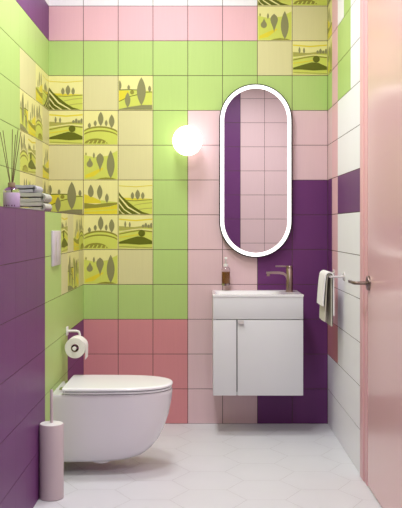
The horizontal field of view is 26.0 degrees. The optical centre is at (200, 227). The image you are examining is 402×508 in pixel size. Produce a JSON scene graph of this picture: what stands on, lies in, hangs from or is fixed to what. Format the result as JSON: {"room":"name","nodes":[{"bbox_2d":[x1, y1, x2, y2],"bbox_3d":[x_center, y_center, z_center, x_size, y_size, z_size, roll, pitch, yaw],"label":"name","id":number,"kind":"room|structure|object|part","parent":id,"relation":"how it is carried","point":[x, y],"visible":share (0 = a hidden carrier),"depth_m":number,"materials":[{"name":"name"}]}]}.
{"room":"bathroom","nodes":[
{"label":"bathroom","id":0,"kind":"room"},
{"bbox_2d":[0,0,48,207],"bbox_3d":[-0.914,-0.896,2.350,0.084,1.650,5.300,0,0,0],"label":"wall","id":1,"kind":"structure","parent":0,"point":[24,24],"depth_m":4.31,"materials":[{"name":"green tile"}]},
{"bbox_2d":[0,207,83,507],"bbox_3d":[-0.774,0.530,2.350,0.204,1.199,5.300,0,0,0],"label":"wall","id":2,"kind":"structure","parent":0,"point":[39,300],"depth_m":3.44,"materials":[{"name":"purple tile"}]},
{"bbox_2d":[0,206,79,214],"bbox_3d":[-0.775,-0.069,2.350,0.202,0.004,5.300,0,0,0],"label":"trim","id":3,"kind":"structure","parent":2,"relation":"on","point":[0,206],"depth_m":3.61,"materials":[{"name":"purple tile"}]},
{"bbox_2d":[0,129,20,207],"bbox_3d":[-0.762,-0.234,3.489,0.072,0.324,0.067,0,0,-29],"label":"reed diffuser","id":4,"kind":"object","parent":3,"relation":"on","point":[11,194],"visible":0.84,"depth_m":3.47,"materials":[{"name":"purple glass"}]},
{"bbox_2d":[3,187,19,207],"bbox_3d":[-0.760,-0.119,3.490,0.065,0.095,0.065,0,0,0],"label":"bottle","id":5,"kind":"object","parent":4,"relation":"attached to","point":[11,195],"depth_m":3.46,"materials":[{"name":"purple glass"}]},
{"bbox_2d":[20,202,51,210],"bbox_3d":[-0.782,-0.092,4.018,0.161,0.043,0.175,0,0,0],"label":"folded towel","id":6,"kind":"object","parent":3,"relation":"on","point":[42,206],"visible":0.7,"depth_m":3.93,"materials":[{"name":"white fabric"}]},
{"bbox_2d":[20,193,51,202],"bbox_3d":[-0.783,-0.134,4.015,0.163,0.043,0.170,0,0,0],"label":"folded towel","id":7,"kind":"object","parent":6,"relation":"on","point":[24,197],"visible":0.83,"depth_m":3.93,"materials":[{"name":"white fabric"}]},
{"bbox_2d":[15,185,42,192],"bbox_3d":[-0.802,-0.173,4.010,0.121,0.036,0.160,0,0,0],"label":"folded towel","id":8,"kind":"object","parent":7,"relation":"on","point":[22,188],"visible":0.84,"depth_m":3.93,"materials":[{"name":"white fabric"}]},
{"bbox_2d":[51,231,60,266],"bbox_3d":[-0.670,0.097,4.022,0.009,0.161,0.215,0,0,0],"label":"flush plate","id":9,"kind":"object","parent":2,"relation":"attached to","point":[55,235],"visible":1,"depth_m":3.98,"materials":[{"name":"plastic"}]},
{"bbox_2d":[66,326,80,350],"bbox_3d":[-0.636,0.545,4.279,0.076,0.095,0.207,0,0,0],"label":"toilet paper holder","id":10,"kind":"object","parent":2,"relation":"attached to","point":[74,348],"visible":0.78,"depth_m":4.35,"materials":[{"name":"white metal"}]},
{"bbox_2d":[65,335,87,358],"bbox_3d":[-0.607,0.586,4.245,0.101,0.106,0.101,0,0,0],"label":"toilet paper roll","id":11,"kind":"object","parent":10,"relation":"hanging from","point":[81,342],"visible":0.97,"depth_m":4.20,"materials":[{"name":"paper"}]},
{"bbox_2d":[53,375,172,463],"bbox_3d":[-0.403,0.908,4.075,0.542,0.374,0.379,0,0,0],"label":"toilet","id":12,"kind":"object","parent":2,"relation":"attached to","point":[105,418],"visible":0.98,"depth_m":3.92,"materials":[{"name":"ceramic"}]},
{"bbox_3d":[-0.376,0.745,4.075,0.480,0.010,0.367,0,0,0],"label":"seat","id":13,"kind":"part","parent":12,"relation":"part of","materials":[{"name":"plastic"}]},
{"bbox_3d":[-0.377,0.728,4.075,0.489,0.014,0.379,0,0,0],"label":"lid","id":14,"kind":"part","parent":12,"relation":"part of","materials":[{"name":"plastic"}]},
{"bbox_2d":[49,0,327,423],"bbox_3d":[-0.073,-0.296,5.038,1.766,2.850,0.084,0,0,0],"label":"wall","id":15,"kind":"structure","parent":0,"point":[125,75],"depth_m":5.00,"materials":[{"name":"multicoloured tile"}]},
{"bbox_2d":[172,126,201,155],"bbox_3d":[-0.077,-0.487,4.906,0.168,0.168,0.184,0,0,0],"label":"wall lamp","id":16,"kind":"object","parent":15,"relation":"attached to","point":[187,140],"visible":1,"depth_m":4.84,"materials":[{"name":"white glass"}]},
{"bbox_2d":[219,84,291,257],"bbox_3d":[0.312,-0.322,4.981,0.416,0.993,0.037,0,0,0],"label":"mirror","id":17,"kind":"object","parent":15,"relation":"attached to","point":[255,120],"visible":1,"depth_m":4.96,"materials":[{"name":"white mirror"}]},
{"bbox_2d":[212,296,302,395],"bbox_3d":[0.306,0.638,4.825,0.483,0.529,0.345,0,0,0],"label":"vanity cabinet","id":18,"kind":"object","parent":15,"relation":"attached to","point":[257,343],"visible":0.97,"depth_m":4.67,"materials":[{"name":"white paint"}]},
{"bbox_3d":[0.128,0.701,4.673,0.125,0.405,0.017,0,0,0],"label":"door","id":19,"kind":"part","parent":18,"relation":"part of","materials":[{"name":"white paint"}]},
{"bbox_2d":[212,290,303,297],"bbox_3d":[0.306,0.398,4.830,0.489,0.073,0.337,0,0,0],"label":"washbasin","id":20,"kind":"object","parent":18,"relation":"in","point":[215,293],"visible":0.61,"depth_m":4.67,"materials":[{"name":"white ceramic"}]},
{"bbox_2d":[266,266,293,291],"bbox_3d":[0.440,0.288,4.850,0.152,0.146,0.046,0,0,0],"label":"faucet","id":21,"kind":"object","parent":20,"relation":"on","point":[289,269],"visible":1,"depth_m":4.84,"materials":[{"name":"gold metal"}]},
{"bbox_3d":[0.428,0.275,4.850,0.128,0.058,0.026,0,0,0],"label":"spout","id":22,"kind":"part","parent":21,"relation":"part of","materials":[{"name":"gold metal"}]},
{"bbox_3d":[0.463,0.222,4.850,0.096,0.016,0.037,0,0,0],"label":"lever","id":23,"kind":"part","parent":21,"relation":"part of","materials":[{"name":"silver metal"}]},
{"bbox_3d":[0.306,0.434,4.673,0.483,0.120,0.017,0,0,0],"label":"panel","id":24,"kind":"part","parent":18,"relation":"part of","materials":[{"name":"white paint"}]},
{"bbox_3d":[0.372,0.701,4.673,0.352,0.405,0.017,0,0,0],"label":"door","id":25,"kind":"part","parent":18,"relation":"part of","materials":[{"name":"white paint"}]},
{"bbox_3d":[0.141,0.325,4.955,0.052,0.011,0.083,0,0,0],"label":"holder","id":26,"kind":"object","parent":15,"relation":"attached to","visible":0},
{"bbox_2d":[222,257,229,283],"bbox_3d":[0.141,0.248,4.937,0.047,0.155,0.054,0,0,0],"label":"soap dispenser","id":27,"kind":"object","parent":26,"relation":"on","point":[225,270],"visible":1,"depth_m":4.92,"materials":[{"name":"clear glass"}]},
{"bbox_2d":[222,267,229,283],"bbox_3d":[0.141,0.272,4.940,0.047,0.108,0.047,0,0,0],"label":"bottle","id":28,"kind":"object","parent":27,"relation":"attached to","point":[225,270],"depth_m":4.92,"materials":[{"name":"brown glass"}]},
{"bbox_2d":[33,424,381,507],"bbox_3d":[0.362,1.169,2.350,2.636,0.080,5.460,0,0,0],"label":"floor","id":29,"kind":"structure","parent":0,"point":[188,465],"depth_m":4.00,"materials":[{"name":"tile"}]},
{"bbox_2d":[39,389,63,500],"bbox_3d":[-0.624,0.903,3.630,0.101,0.452,0.101,0,0,0],"label":"toilet brush","id":30,"kind":"object","parent":29,"relation":"on","point":[51,433],"visible":1,"depth_m":3.59,"materials":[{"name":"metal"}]},
{"bbox_3d":[-0.624,0.819,3.630,0.096,0.007,0.096,0,0,0],"label":"lid","id":31,"kind":"part","parent":30,"relation":"part of","materials":[{"name":"white plastic"}]},
{"bbox_3d":[-0.624,0.753,3.630,0.012,0.152,0.012,0,0,0],"label":"handle","id":32,"kind":"part","parent":30,"relation":"part of","materials":[{"name":"metal"}]},
{"bbox_2d":[328,0,359,471],"bbox_3d":[0.788,-0.296,4.395,0.123,2.850,1.210,0,0,0],"label":"wall","id":33,"kind":"structure","parent":0,"point":[343,15],"depth_m":4.42,"materials":[{"name":"white tile"}]},
{"bbox_2d":[328,269,344,280],"bbox_3d":[0.688,0.251,4.580,0.080,0.042,0.382,0,0,0],"label":"towel rail","id":34,"kind":"object","parent":33,"relation":"attached to","point":[333,272],"visible":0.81,"depth_m":4.40,"materials":[{"name":"white metal"}]},
{"bbox_2d":[317,270,333,325],"bbox_3d":[0.648,0.367,4.536,0.065,0.278,0.212,0,0,0],"label":"hand towel","id":35,"kind":"object","parent":34,"relation":"hanging from","point":[325,293],"visible":0.99,"depth_m":4.48,"materials":[{"name":"white fabric"}]},
{"bbox_2d":[360,0,367,485],"bbox_3d":[0.726,-0.126,3.868,0.010,2.510,0.155,0,0,0],"label":"trim","id":36,"kind":"structure","parent":33,"relation":"attached to","point":[363,3],"depth_m":3.85,"materials":[{"name":"pink paint"}]},
{"bbox_3d":[0.789,-1.497,3.213,0.122,0.449,1.155,0,0,0],"label":"wall","id":37,"kind":"structure","parent":0,"visible":0},
{"bbox_2d":[348,0,401,507],"bbox_3d":[0.715,-0.081,3.439,0.120,2.412,0.892,0,0,0],"label":"door","id":38,"kind":"structure","parent":37,"relation":"in","point":[383,282],"depth_m":3.44,"materials":[{"name":"pink paint"}]},
{"bbox_3d":[0.686,0.241,3.814,0.062,0.015,0.142,0,0,0],"label":"lever","id":39,"kind":"part","parent":38,"relation":"part of","materials":[{"name":"silver metal"}]},
{"bbox_3d":[0.721,0.241,3.750,0.010,0.062,0.062,0,0,0],"label":"handle","id":40,"kind":"part","parent":38,"relation":"part of","materials":[{"name":"silver metal"}]}
]}

